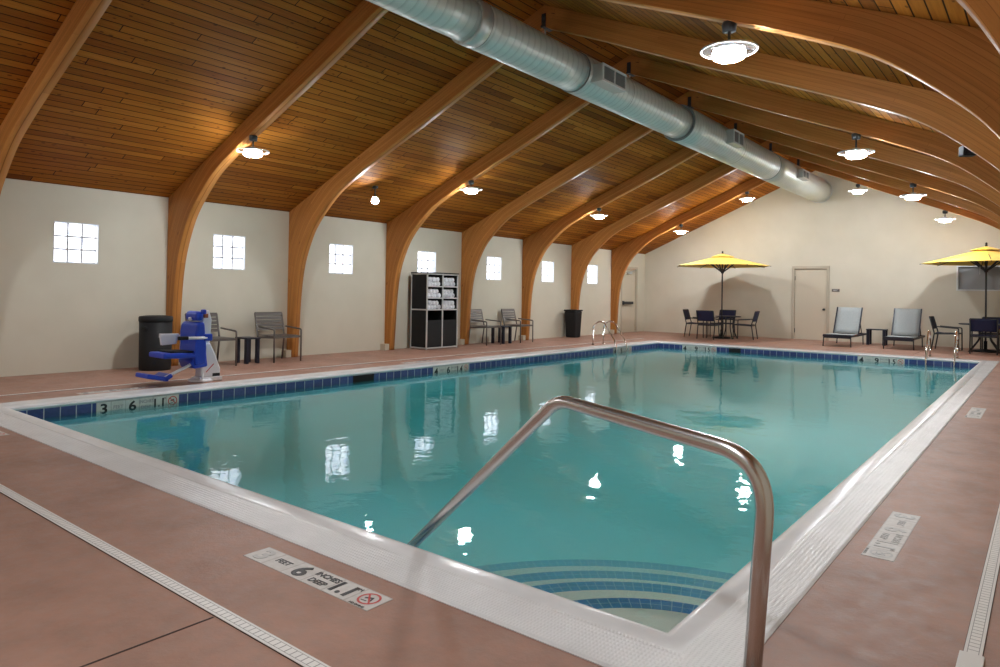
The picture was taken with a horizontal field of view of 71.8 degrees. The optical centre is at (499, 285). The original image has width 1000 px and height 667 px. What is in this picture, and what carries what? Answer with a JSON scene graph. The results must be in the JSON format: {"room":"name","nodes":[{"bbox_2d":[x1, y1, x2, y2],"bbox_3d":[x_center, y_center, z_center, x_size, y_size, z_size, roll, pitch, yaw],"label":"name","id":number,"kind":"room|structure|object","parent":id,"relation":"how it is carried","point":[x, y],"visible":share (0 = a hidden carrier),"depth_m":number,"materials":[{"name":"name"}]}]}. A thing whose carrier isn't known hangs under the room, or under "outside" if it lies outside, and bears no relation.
{"room":"indoor swimming pool","nodes":[
{"label":"indoor swimming pool","id":0,"kind":"room"},
{"bbox_2d":[0,178,644,376],"bbox_3d":[-2.424,0.009,14.007,0.220,2.570,23.320,0,-1,38],"label":"wall","id":1,"kind":"structure","parent":0,"point":[55,317],"depth_m":11.14,"materials":[{"name":"paint"}]},
{"bbox_2d":[53,221,98,263],"bbox_3d":[-5.894,-0.585,9.574,0.154,0.565,0.570,0,-1,38],"label":"window","id":2,"kind":"structure","parent":1,"relation":"in","point":[73,242],"depth_m":9.57,"materials":[{"name":"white glass"}]},
{"bbox_2d":[213,234,245,269],"bbox_3d":[-4.482,-0.541,11.351,0.154,0.565,0.570,0,-1,38],"label":"window","id":3,"kind":"structure","parent":1,"relation":"in","point":[228,250],"depth_m":11.36,"materials":[{"name":"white glass"}]},
{"bbox_2d":[329,243,352,274],"bbox_3d":[-3.065,-0.498,13.136,0.154,0.565,0.570,0,-1,38],"label":"window","id":4,"kind":"structure","parent":1,"relation":"in","point":[340,255],"depth_m":13.15,"materials":[{"name":"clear glass"}]},
{"bbox_2d":[417,251,435,271],"bbox_3d":[-1.635,-0.455,14.937,0.154,0.565,0.570,0,-1,38],"label":"window","id":5,"kind":"structure","parent":1,"relation":"in","point":[426,260],"depth_m":14.97,"materials":[{"name":"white glass"}]},
{"bbox_2d":[486,256,501,279],"bbox_3d":[-0.201,-0.411,16.742,0.154,0.565,0.570,0,-1,38],"label":"window","id":6,"kind":"structure","parent":1,"relation":"in","point":[494,264],"depth_m":16.79,"materials":[{"name":"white glass"}]},
{"bbox_2d":[542,261,553,282],"bbox_3d":[1.223,-0.368,18.535,0.154,0.565,0.570,0,-1,38],"label":"window","id":7,"kind":"structure","parent":1,"relation":"in","point":[547,266],"depth_m":18.59,"materials":[{"name":"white glass"}]},
{"bbox_2d":[587,265,597,283],"bbox_3d":[2.662,-0.324,20.347,0.154,0.565,0.570,0,-1,38],"label":"window","id":8,"kind":"structure","parent":1,"relation":"in","point":[592,278],"depth_m":20.41,"materials":[{"name":"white glass"}]},
{"bbox_2d":[620,267,637,332],"bbox_3d":[4.088,0.447,22.089,0.170,2.090,1.090,0,-1,38],"label":"door","id":9,"kind":"structure","parent":1,"relation":"in","point":[629,286],"depth_m":22.16,"materials":[{"name":"beige paint"}]},
{"bbox_2d":[0,0,979,253],"bbox_3d":[1.884,-2.395,10.516,11.340,2.558,23.520,0,-1,38],"label":"ceiling","id":10,"kind":"structure","parent":0,"point":[155,88],"depth_m":9.26,"materials":[{"name":"brown wood"}]},
{"bbox_2d":[371,186,378,204],"bbox_3d":[-2.209,-1.592,12.260,0.152,0.344,0.148,1,-1,-6],"label":"spotlight","id":11,"kind":"object","parent":10,"relation":"attached to","point":[374,200],"visible":1,"depth_m":12.21,"materials":[{"name":"white glass"}]},
{"bbox_2d":[959,146,975,156],"bbox_3d":[4.855,-1.413,7.179,0.140,0.144,0.165,1,-1,10],"label":"wall speaker","id":12,"kind":"object","parent":10,"relation":"attached to","point":[963,152],"visible":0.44,"depth_m":7.13,"materials":[{"name":"black plastic"}]},
{"bbox_2d":[965,148,974,153],"bbox_3d":[4.841,-1.397,7.101,0.110,0.085,0.008,1,-1,10],"label":"speaker grille","id":13,"kind":"object","parent":12,"relation":"attached to","point":[967,151],"depth_m":7.10,"materials":[{"name":"black"}]},
{"bbox_2d":[0,331,999,666],"bbox_3d":[1.822,1.386,10.474,11.240,0.120,23.520,0,-1,38],"label":"floor","id":14,"kind":"structure","parent":0,"point":[65,601],"depth_m":2.86,"materials":[{"name":"concrete"}]},
{"bbox_2d":[77,386,155,393],"bbox_3d":[-4.358,1.195,7.902,0.134,0.006,0.840,0,-1,38],"label":"depth marker","id":15,"kind":"object","parent":14,"relation":"on","point":[147,386],"visible":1,"depth_m":7.86,"materials":[{"name":"white tile"}]},
{"bbox_2d":[80,617,213,666],"bbox_3d":[-2.125,1.157,1.101,0.008,0.002,3.525,0,-1,38],"label":"trim","id":16,"kind":"structure","parent":14,"relation":"on","point":[210,617],"depth_m":2.29,"materials":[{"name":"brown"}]},
{"bbox_2d":[138,315,172,370],"bbox_3d":[-4.955,0.820,9.944,0.450,0.775,0.450,0,-1,38],"label":"rubbish bin","id":17,"kind":"object","parent":14,"relation":"on","point":[150,326],"visible":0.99,"depth_m":9.76,"materials":[{"name":"black plastic"}]},
{"bbox_2d":[0,484,330,666],"bbox_3d":[-2.671,1.176,3.828,8.394,0.005,0.056,0,-1,38],"label":"channel","id":18,"kind":"object","parent":14,"relation":"on","point":[269,640],"visible":1,"depth_m":2.69,"materials":[{"name":"grey"}]},
{"bbox_2d":[135,309,221,382],"bbox_3d":[-3.948,0.752,8.577,0.518,0.915,0.970,0,-1,38],"label":"lift","id":19,"kind":"object","parent":14,"relation":"on","point":[196,352],"visible":1,"depth_m":8.60,"materials":[{"name":"blue plastic"}]},
{"bbox_2d":[185,313,236,365],"bbox_3d":[-4.418,0.826,10.564,0.618,0.799,0.530,0,-1,38],"label":"patio chair","id":20,"kind":"object","parent":14,"relation":"on","point":[214,316],"visible":0.44,"depth_m":10.75,"materials":[{"name":"grey metal"}]},
{"bbox_2d":[237,336,260,363],"bbox_3d":[-4.032,1.030,11.044,0.340,0.410,0.250,0,-1,38],"label":"end table","id":21,"kind":"object","parent":14,"relation":"on","point":[247,339],"visible":0.85,"depth_m":11.01,"materials":[{"name":"black metal"}]},
{"bbox_2d":[254,312,301,362],"bbox_3d":[-3.690,0.848,11.481,0.618,0.799,0.530,0,-1,40],"label":"patio chair","id":22,"kind":"object","parent":14,"relation":"on","point":[264,315],"visible":0.98,"depth_m":11.54,"materials":[{"name":"grey metal"}]},
{"bbox_2d":[243,547,392,610],"bbox_3d":[-0.773,1.198,2.854,0.825,0.006,0.132,0,-1,38],"label":"depth marker","id":23,"kind":"object","parent":14,"relation":"on","point":[357,595],"visible":1,"depth_m":2.82,"materials":[{"name":"white tile"}]},
{"bbox_2d":[0,338,643,395],"bbox_3d":[-1.030,1.301,12.728,0.054,0.005,15.904,0,-1,38],"label":"channel","id":24,"kind":"object","parent":14,"relation":"on","point":[640,338],"visible":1,"depth_m":9.89,"materials":[{"name":"grey"}]},
{"bbox_2d":[404,360,437,363],"bbox_3d":[-1.342,1.287,11.700,0.134,0.006,0.840,0,-1,38],"label":"depth marker","id":25,"kind":"object","parent":14,"relation":"on","point":[425,360],"visible":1,"depth_m":11.69,"materials":[{"name":"white tile"}]},
{"bbox_2d":[410,272,458,349],"bbox_3d":[-1.374,0.526,14.566,0.495,1.585,0.950,0,-1,38],"label":"cabinet","id":26,"kind":"object","parent":14,"relation":"on","point":[429,328],"visible":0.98,"depth_m":14.31,"materials":[{"name":"black wood"}]},
{"bbox_2d":[469,309,500,345],"bbox_3d":[-0.371,0.952,15.854,0.618,0.799,0.530,0,-1,38],"label":"patio chair","id":27,"kind":"object","parent":14,"relation":"on","point":[474,312],"visible":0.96,"depth_m":15.93,"materials":[{"name":"grey metal"}]},
{"bbox_2d":[0,340,999,666],"bbox_3d":[2.297,1.353,10.066,7.405,0.072,14.784,0,-1,38],"label":"pool coping","id":28,"kind":"object","parent":14,"relation":"on","point":[713,634],"visible":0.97,"depth_m":3.25},
{"bbox_2d":[0,0,999,193],"bbox_3d":[-2.317,-1.239,5.239,10.834,4.877,0.275,0,-1,38],"label":"arch","id":29,"kind":"object","parent":14,"relation":"on","point":[84,15],"visible":1,"depth_m":6.97,"materials":[{"name":"beige wood"}]},
{"bbox_2d":[366,0,831,202],"bbox_3d":[1.899,-2.908,10.562,0.680,0.730,22.990,0,-1,38],"label":"ventilation duct","id":30,"kind":"object","parent":29,"relation":"hanging from","point":[478,26],"visible":0.94,"depth_m":9.26,"materials":[{"name":"grey metal"}]},
{"bbox_2d":[590,62,626,93],"bbox_3d":[1.482,-2.853,9.550,0.246,0.235,0.650,0,-1,38],"label":"air register","id":31,"kind":"object","parent":30,"relation":"attached to","point":[606,77],"visible":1,"depth_m":9.42,"materials":[{"name":"white metal"}]},
{"bbox_2d":[604,66,624,88],"bbox_3d":[1.570,-2.853,9.480,0.014,0.179,0.594,0,-1,38],"label":"grille","id":32,"kind":"object","parent":31,"relation":"attached to","point":[614,78],"depth_m":9.47,"materials":[{"name":"grey metal"}]},
{"bbox_2d":[726,129,743,147],"bbox_3d":[4.469,-2.815,13.295,0.266,0.260,0.550,0,-1,38],"label":"air register","id":33,"kind":"object","parent":30,"relation":"attached to","point":[735,138],"visible":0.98,"depth_m":13.11,"materials":[{"name":"white metal"}]},
{"bbox_2d":[735,131,743,144],"bbox_3d":[4.565,-2.814,13.219,0.014,0.204,0.494,0,-1,38],"label":"grille","id":34,"kind":"object","parent":33,"relation":"attached to","point":[739,137],"depth_m":13.22,"materials":[{"name":"grey metal"}]},
{"bbox_2d":[797,169,808,180],"bbox_3d":[7.363,-2.702,16.939,0.266,0.210,0.540,0,-1,38],"label":"air register","id":35,"kind":"object","parent":30,"relation":"attached to","point":[803,175],"visible":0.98,"depth_m":16.75,"materials":[{"name":"white metal"}]},
{"bbox_2d":[803,171,808,178],"bbox_3d":[7.459,-2.701,16.863,0.014,0.154,0.484,0,-1,38],"label":"grille","id":36,"kind":"object","parent":35,"relation":"attached to","point":[805,173],"depth_m":16.86,"materials":[{"name":"grey metal"}]},
{"bbox_2d":[491,325,511,343],"bbox_3d":[0.034,1.156,16.293,0.400,0.410,0.320,0,-1,38],"label":"end table","id":37,"kind":"object","parent":14,"relation":"on","point":[502,326],"visible":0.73,"depth_m":16.27,"materials":[{"name":"black metal"}]},
{"bbox_2d":[501,309,532,342],"bbox_3d":[0.416,0.975,16.812,0.618,0.799,0.530,0,-1,38],"label":"patio chair","id":38,"kind":"object","parent":14,"relation":"on","point":[504,312],"visible":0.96,"depth_m":16.82,"materials":[{"name":"grey metal"}]},
{"bbox_2d":[564,309,582,337],"bbox_3d":[2.008,1.041,18.969,0.384,0.763,0.384,0,-1,38],"label":"rubbish bin","id":39,"kind":"object","parent":14,"relation":"on","point":[573,317],"visible":1,"depth_m":18.84,"materials":[{"name":"black plastic"}]},
{"bbox_2d":[166,0,999,365],"bbox_3d":[-0.785,-1.192,7.167,10.834,4.877,0.275,0,-1,38],"label":"arch","id":40,"kind":"object","parent":14,"relation":"on","point":[961,63],"visible":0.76,"depth_m":4.91,"materials":[{"name":"beige wood"}]},
{"bbox_2d":[236,135,269,157],"bbox_3d":[-3.295,-1.860,9.227,0.427,0.277,0.427,0,-1,38],"label":"pendant lamp","id":41,"kind":"object","parent":40,"relation":"hanging from","point":[253,152],"visible":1,"depth_m":9.17,"materials":[{"name":"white glass"}]},
{"bbox_2d":[700,20,758,63],"bbox_3d":[1.734,-1.849,5.232,0.427,0.285,0.427,0,-1,38],"label":"pendant lamp","id":42,"kind":"object","parent":40,"relation":"hanging from","point":[729,52],"visible":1,"depth_m":5.18,"materials":[{"name":"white glass"}]},
{"bbox_2d":[408,396,773,666],"bbox_3d":[-0.045,1.126,2.930,0.112,1.450,2.675,1,-1,-34],"label":"pool handrail","id":43,"kind":"object","parent":14,"relation":"on","point":[757,476],"visible":0.95,"depth_m":1.98,"materials":[{"name":"silver metal"}]},
{"bbox_2d":[591,320,626,378],"bbox_3d":[2.574,1.488,16.184,0.722,1.319,0.564,0,-1,38],"label":"pool ladder","id":44,"kind":"object","parent":14,"relation":"attached to","point":[604,323],"visible":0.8,"depth_m":16.18,"materials":[{"name":"silver metal"}]},
{"bbox_2d":[281,5,999,357],"bbox_3d":[0.541,-1.152,8.838,10.834,4.877,0.275,0,-1,38],"label":"arch","id":45,"kind":"object","parent":14,"relation":"on","point":[932,109],"visible":0.94,"depth_m":7.95,"materials":[{"name":"beige wood"}]},
{"bbox_2d":[380,55,999,349],"bbox_3d":[1.964,-1.109,10.629,10.834,4.877,0.275,0,-1,38],"label":"arch","id":46,"kind":"object","parent":14,"relation":"on","point":[400,231],"visible":0.94,"depth_m":10.10,"materials":[{"name":"beige wood"}]},
{"bbox_2d":[460,180,482,193],"bbox_3d":[-0.530,-1.808,12.675,0.427,0.230,0.427,0,-1,38],"label":"pendant lamp","id":47,"kind":"object","parent":46,"relation":"hanging from","point":[469,190],"visible":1,"depth_m":12.60,"materials":[{"name":"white glass"}]},
{"bbox_2d":[837,133,874,158],"bbox_3d":[4.479,-1.756,8.696,0.427,0.306,0.427,0,-1,38],"label":"pendant lamp","id":48,"kind":"object","parent":46,"relation":"hanging from","point":[855,153],"visible":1,"depth_m":8.64,"materials":[{"name":"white glass"}]},
{"bbox_2d":[683,309,707,337],"bbox_3d":[5.696,1.100,20.156,0.628,0.798,0.530,1,-1,32],"label":"dining chair","id":49,"kind":"object","parent":14,"relation":"on","point":[685,311],"visible":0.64,"depth_m":20.19,"materials":[{"name":"grey metal"}]},
{"bbox_2d":[696,310,723,339],"bbox_3d":[5.852,1.093,19.300,0.530,0.798,0.628,0,-1,44],"label":"dining chair","id":50,"kind":"object","parent":14,"relation":"on","point":[702,315],"visible":0.97,"depth_m":19.15,"materials":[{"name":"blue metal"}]},
{"bbox_2d":[710,310,735,336],"bbox_3d":[6.570,1.117,20.363,0.628,0.798,0.530,2,-1,-45],"label":"dining chair","id":51,"kind":"object","parent":14,"relation":"on","point":[725,312],"visible":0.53,"depth_m":20.48,"materials":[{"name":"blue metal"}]},
{"bbox_2d":[678,251,769,338],"bbox_3d":[6.314,0.261,19.655,2.460,2.480,2.460,1,-1,11],"label":"patio umbrella","id":52,"kind":"object","parent":14,"relation":"on","point":[722,260],"visible":0.98,"depth_m":19.51,"materials":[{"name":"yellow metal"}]},
{"bbox_2d":[715,316,740,338],"bbox_3d":[6.439,1.186,19.533,0.700,0.647,0.700,0,-1,38],"label":"round table","id":53,"kind":"object","parent":14,"relation":"on","point":[715,316],"visible":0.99,"depth_m":19.49,"materials":[{"name":"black metal"}]},
{"bbox_2d":[457,91,999,344],"bbox_3d":[3.385,-1.065,12.418,10.834,4.877,0.275,0,-1,38],"label":"arch","id":54,"kind":"object","parent":14,"relation":"on","point":[475,238],"visible":0.91,"depth_m":12.26,"materials":[{"name":"beige wood"}]},
{"bbox_2d":[733,311,759,339],"bbox_3d":[6.942,1.113,19.474,0.628,0.798,0.530,1,-1,33],"label":"dining chair","id":55,"kind":"object","parent":14,"relation":"on","point":[756,313],"visible":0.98,"depth_m":19.38,"materials":[{"name":"grey metal"}]},
{"bbox_2d":[519,119,999,339],"bbox_3d":[4.834,-1.021,14.243,10.834,4.877,0.275,0,-1,38],"label":"arch","id":56,"kind":"object","parent":14,"relation":"on","point":[535,245],"visible":0.79,"depth_m":14.94,"materials":[{"name":"beige wood"}]},
{"bbox_2d":[590,208,607,218],"bbox_3d":[2.334,-1.706,16.299,0.427,0.251,0.427,0,-1,38],"label":"pendant lamp","id":57,"kind":"object","parent":56,"relation":"hanging from","point":[598,215],"visible":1,"depth_m":16.22,"materials":[{"name":"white glass"}]},
{"bbox_2d":[899,183,926,199],"bbox_3d":[7.355,-1.676,12.310,0.427,0.290,0.427,0,-1,38],"label":"pendant lamp","id":58,"kind":"object","parent":56,"relation":"hanging from","point":[911,196],"visible":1,"depth_m":12.26,"materials":[{"name":"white glass"}]},
{"bbox_2d":[571,141,999,309],"bbox_3d":[6.264,-0.978,16.043,10.834,4.877,0.275,0,-1,38],"label":"arch","id":59,"kind":"object","parent":14,"relation":"on","point":[582,252],"visible":0.71,"depth_m":17.01,"materials":[{"name":"beige wood"}]},
{"bbox_2d":[609,157,999,333],"bbox_3d":[7.669,-0.935,17.813,10.834,4.877,0.275,0,-1,38],"label":"arch","id":60,"kind":"object","parent":14,"relation":"on","point":[621,256],"visible":0.81,"depth_m":19.26,"materials":[{"name":"beige wood"}]},
{"bbox_2d":[674,224,687,233],"bbox_3d":[5.197,-1.624,19.847,0.427,0.271,0.427,0,-1,38],"label":"pendant lamp","id":61,"kind":"object","parent":60,"relation":"hanging from","point":[680,231],"visible":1,"depth_m":19.79,"materials":[{"name":"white glass"}]},
{"bbox_2d":[739,191,754,201],"bbox_3d":[6.678,-2.408,18.690,0.427,0.262,0.427,0,-1,38],"label":"pendant lamp","id":62,"kind":"object","parent":60,"relation":"hanging from","point":[745,199],"visible":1,"depth_m":18.62,"materials":[{"name":"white glass"}]},
{"bbox_2d":[849,184,867,193],"bbox_3d":[8.804,-2.382,17.001,0.427,0.233,0.427,0,-1,38],"label":"pendant lamp","id":63,"kind":"object","parent":60,"relation":"hanging from","point":[858,190],"visible":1,"depth_m":16.93,"materials":[{"name":"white glass"}]},
{"bbox_2d":[934,210,955,221],"bbox_3d":[10.212,-1.588,15.863,0.427,0.268,0.427,0,-1,38],"label":"pendant lamp","id":64,"kind":"object","parent":60,"relation":"hanging from","point":[943,219],"visible":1,"depth_m":15.80,"materials":[{"name":"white glass"}]},
{"bbox_2d":[822,307,865,346],"bbox_3d":[8.877,1.042,17.761,0.658,0.964,1.880,0,-1,38],"label":"sun lounger","id":65,"kind":"object","parent":14,"relation":"on","point":[847,324],"visible":0.98,"depth_m":17.92,"materials":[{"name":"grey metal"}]},
{"bbox_2d":[866,329,887,345],"bbox_3d":[9.780,1.335,17.936,0.460,0.410,0.340,0,-1,38],"label":"end table","id":66,"kind":"object","parent":14,"relation":"on","point":[868,331],"visible":0.94,"depth_m":17.91,"materials":[{"name":"black metal"}]},
{"bbox_2d":[861,511,920,561],"bbox_3d":[1.980,1.251,3.481,0.134,0.006,0.840,0,-1,38],"label":"depth marker","id":67,"kind":"object","parent":14,"relation":"on","point":[889,540],"visible":1,"depth_m":3.43,"materials":[{"name":"white tile"}]},
{"bbox_2d":[883,308,924,349],"bbox_3d":[10.019,1.054,17.109,0.658,0.964,1.880,0,-1,38],"label":"sun lounger","id":68,"kind":"object","parent":14,"relation":"on","point":[906,324],"visible":1,"depth_m":17.26,"materials":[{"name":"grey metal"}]},
{"bbox_2d":[924,330,958,394],"bbox_3d":[8.970,1.571,14.041,0.564,1.319,0.722,0,-1,38],"label":"pool ladder","id":69,"kind":"object","parent":14,"relation":"attached to","point":[956,340],"visible":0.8,"depth_m":14.09,"materials":[{"name":"silver metal"}]},
{"bbox_2d":[929,316,962,349],"bbox_3d":[10.633,1.141,16.500,0.628,0.798,0.530,0,-1,41],"label":"dining chair","id":70,"kind":"object","parent":14,"relation":"on","point":[932,319],"visible":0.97,"depth_m":16.48,"materials":[{"name":"grey metal"}]},
{"bbox_2d":[921,242,999,352],"bbox_3d":[11.301,0.270,16.078,2.460,2.550,2.460,1,-1,-36],"label":"patio umbrella","id":71,"kind":"object","parent":14,"relation":"on","point":[985,256],"visible":0.95,"depth_m":16.01,"materials":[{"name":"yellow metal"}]},
{"bbox_2d":[965,407,985,418],"bbox_3d":[5.022,1.343,7.295,0.134,0.006,0.840,0,-1,38],"label":"depth marker","id":72,"kind":"object","parent":14,"relation":"on","point":[974,412],"visible":1,"depth_m":7.25,"materials":[{"name":"white tile"}]},
{"bbox_2d":[958,323,999,353],"bbox_3d":[11.277,1.225,16.074,1.040,0.661,1.040,0,-1,38],"label":"round table","id":73,"kind":"object","parent":14,"relation":"on","point":[990,333],"visible":0.41,"depth_m":16.04,"materials":[{"name":"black metal"}]},
{"bbox_2d":[963,503,999,655],"bbox_3d":[5.623,1.353,7.401,0.056,0.005,15.971,0,-1,38],"label":"channel","id":74,"kind":"object","parent":14,"relation":"on","point":[975,641],"visible":1,"depth_m":2.73,"materials":[{"name":"grey"}]},
{"bbox_2d":[955,650,984,666],"bbox_3d":[1.384,1.219,2.064,0.070,0.005,0.600,0,-1,38],"label":"drain cover","id":75,"kind":"object","parent":74,"relation":"on","point":[965,659],"visible":1,"depth_m":2.25,"materials":[{"name":"white plastic"}]},
{"bbox_2d":[969,318,999,354],"bbox_3d":[10.854,1.134,15.492,0.530,0.798,0.628,0,-1,38],"label":"dining chair","id":76,"kind":"object","parent":14,"relation":"on","point":[975,324],"visible":1,"depth_m":15.34,"materials":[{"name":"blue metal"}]},
{"bbox_2d":[980,317,999,348],"bbox_3d":[11.842,1.162,16.559,0.530,0.798,0.628,0,-1,38],"label":"dining chair","id":77,"kind":"object","parent":14,"relation":"on","point":[998,318],"visible":0.35,"depth_m":16.74,"materials":[{"name":"grey metal"}]},
{"bbox_2d":[51,366,948,573],"bbox_3d":[2.305,1.924,10.033,6.776,1.110,14.094,0,-1,38],"label":"pool water","id":78,"kind":"object","parent":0,"point":[382,458],"visible":0.33,"depth_m":9.04,"materials":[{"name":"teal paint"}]},
{"bbox_2d":[19,343,977,421],"bbox_3d":[2.313,1.438,10.039,6.776,0.146,14.094,0,-1,38],"label":"tile band","id":79,"kind":"object","parent":78,"relation":"attached to","point":[60,413],"visible":0.2,"depth_m":9.50,"materials":[{"name":"blue tile"}]},
{"bbox_2d":[96,394,178,416],"bbox_3d":[-3.951,1.308,7.577,0.006,0.146,0.877,0,-1,38],"label":"depth marker","id":80,"kind":"object","parent":79,"relation":"attached to","point":[166,401],"visible":1,"depth_m":7.55,"materials":[{"name":"white tile"}]},
{"bbox_2d":[353,374,373,384],"bbox_3d":[-1.980,1.362,10.052,0.013,0.130,0.390,0,-1,38],"label":"skimmer opening","id":81,"kind":"object","parent":79,"relation":"attached to","point":[368,378],"visible":1,"depth_m":10.05,"materials":[{"name":"black plastic"}]},
{"bbox_2d":[433,363,468,375],"bbox_3d":[-0.811,1.403,11.531,0.006,0.146,0.877,0,-1,38],"label":"depth marker","id":82,"kind":"object","parent":79,"relation":"attached to","point":[443,369],"visible":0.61,"depth_m":11.50,"materials":[{"name":"white tile"}]},
{"bbox_2d":[613,346,631,351],"bbox_3d":[2.870,1.515,16.166,0.006,0.146,0.877,0,-1,38],"label":"depth marker","id":83,"kind":"object","parent":79,"relation":"attached to","point":[619,349],"visible":0.64,"depth_m":16.15,"materials":[{"name":"white tile"}]},
{"bbox_2d":[682,345,716,350],"bbox_3d":[4.888,1.558,16.974,0.877,0.146,0.006,0,-1,38],"label":"depth marker","id":84,"kind":"object","parent":79,"relation":"attached to","point":[683,346],"visible":0.69,"depth_m":16.97,"materials":[{"name":"white tile"}]},
{"bbox_2d":[729,348,740,352],"bbox_3d":[5.575,1.558,16.423,0.280,0.130,0.013,0,-1,38],"label":"skimmer opening","id":85,"kind":"object","parent":79,"relation":"attached to","point":[730,349],"visible":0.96,"depth_m":16.43,"materials":[{"name":"black plastic"}]},
{"bbox_2d":[858,356,904,362],"bbox_3d":[7.989,1.582,14.511,0.877,0.146,0.006,0,-1,38],"label":"depth marker","id":86,"kind":"object","parent":79,"relation":"attached to","point":[861,358],"visible":0.7,"depth_m":14.50,"materials":[{"name":"white tile"}]},
{"bbox_2d":[475,559,734,582],"bbox_3d":[0.415,2.054,3.776,1.950,0.670,1.950,0,-1,38],"label":"step","id":87,"kind":"structure","parent":78,"relation":"on","point":[524,567],"depth_m":4.22,"materials":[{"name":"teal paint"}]},
{"bbox_2d":[504,571,723,591],"bbox_3d":[0.448,2.006,3.495,1.550,0.760,1.550,0,-1,38],"label":"step","id":88,"kind":"structure","parent":78,"relation":"in","point":[531,579],"depth_m":3.85,"materials":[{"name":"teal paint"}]},
{"bbox_2d":[531,581,713,604],"bbox_3d":[0.476,1.964,3.257,1.210,0.840,1.210,0,-1,38],"label":"step","id":89,"kind":"structure","parent":78,"relation":"in","point":[572,591],"depth_m":3.50,"materials":[{"name":"blue tile"}]},
{"bbox_2d":[573,598,698,632],"bbox_3d":[0.509,1.917,2.976,0.810,0.930,0.810,0,-1,38],"label":"step","id":90,"kind":"structure","parent":78,"relation":"in","point":[662,615],"depth_m":3.10,"materials":[{"name":"beige paint"}]},
{"bbox_2d":[644,171,999,348],"bbox_3d":[9.113,-0.908,19.631,11.240,4.911,0.200,0,-1,38],"label":"wall","id":91,"kind":"structure","parent":0,"point":[874,244],"depth_m":19.33,"materials":[{"name":"paint"}]},
{"bbox_2d":[791,266,829,340],"bbox_3d":[8.855,0.494,19.714,1.010,2.100,0.178,0,-1,38],"label":"door","id":92,"kind":"structure","parent":91,"relation":"in","point":[810,284],"depth_m":19.71,"materials":[{"name":"beige paint"}]},
{"bbox_2d":[956,265,999,290],"bbox_3d":[12.222,-0.179,17.065,1.590,0.640,0.105,0,-1,38],"label":"window","id":93,"kind":"structure","parent":91,"relation":"in","point":[969,278],"depth_m":17.32,"materials":[{"name":"grey glass"}]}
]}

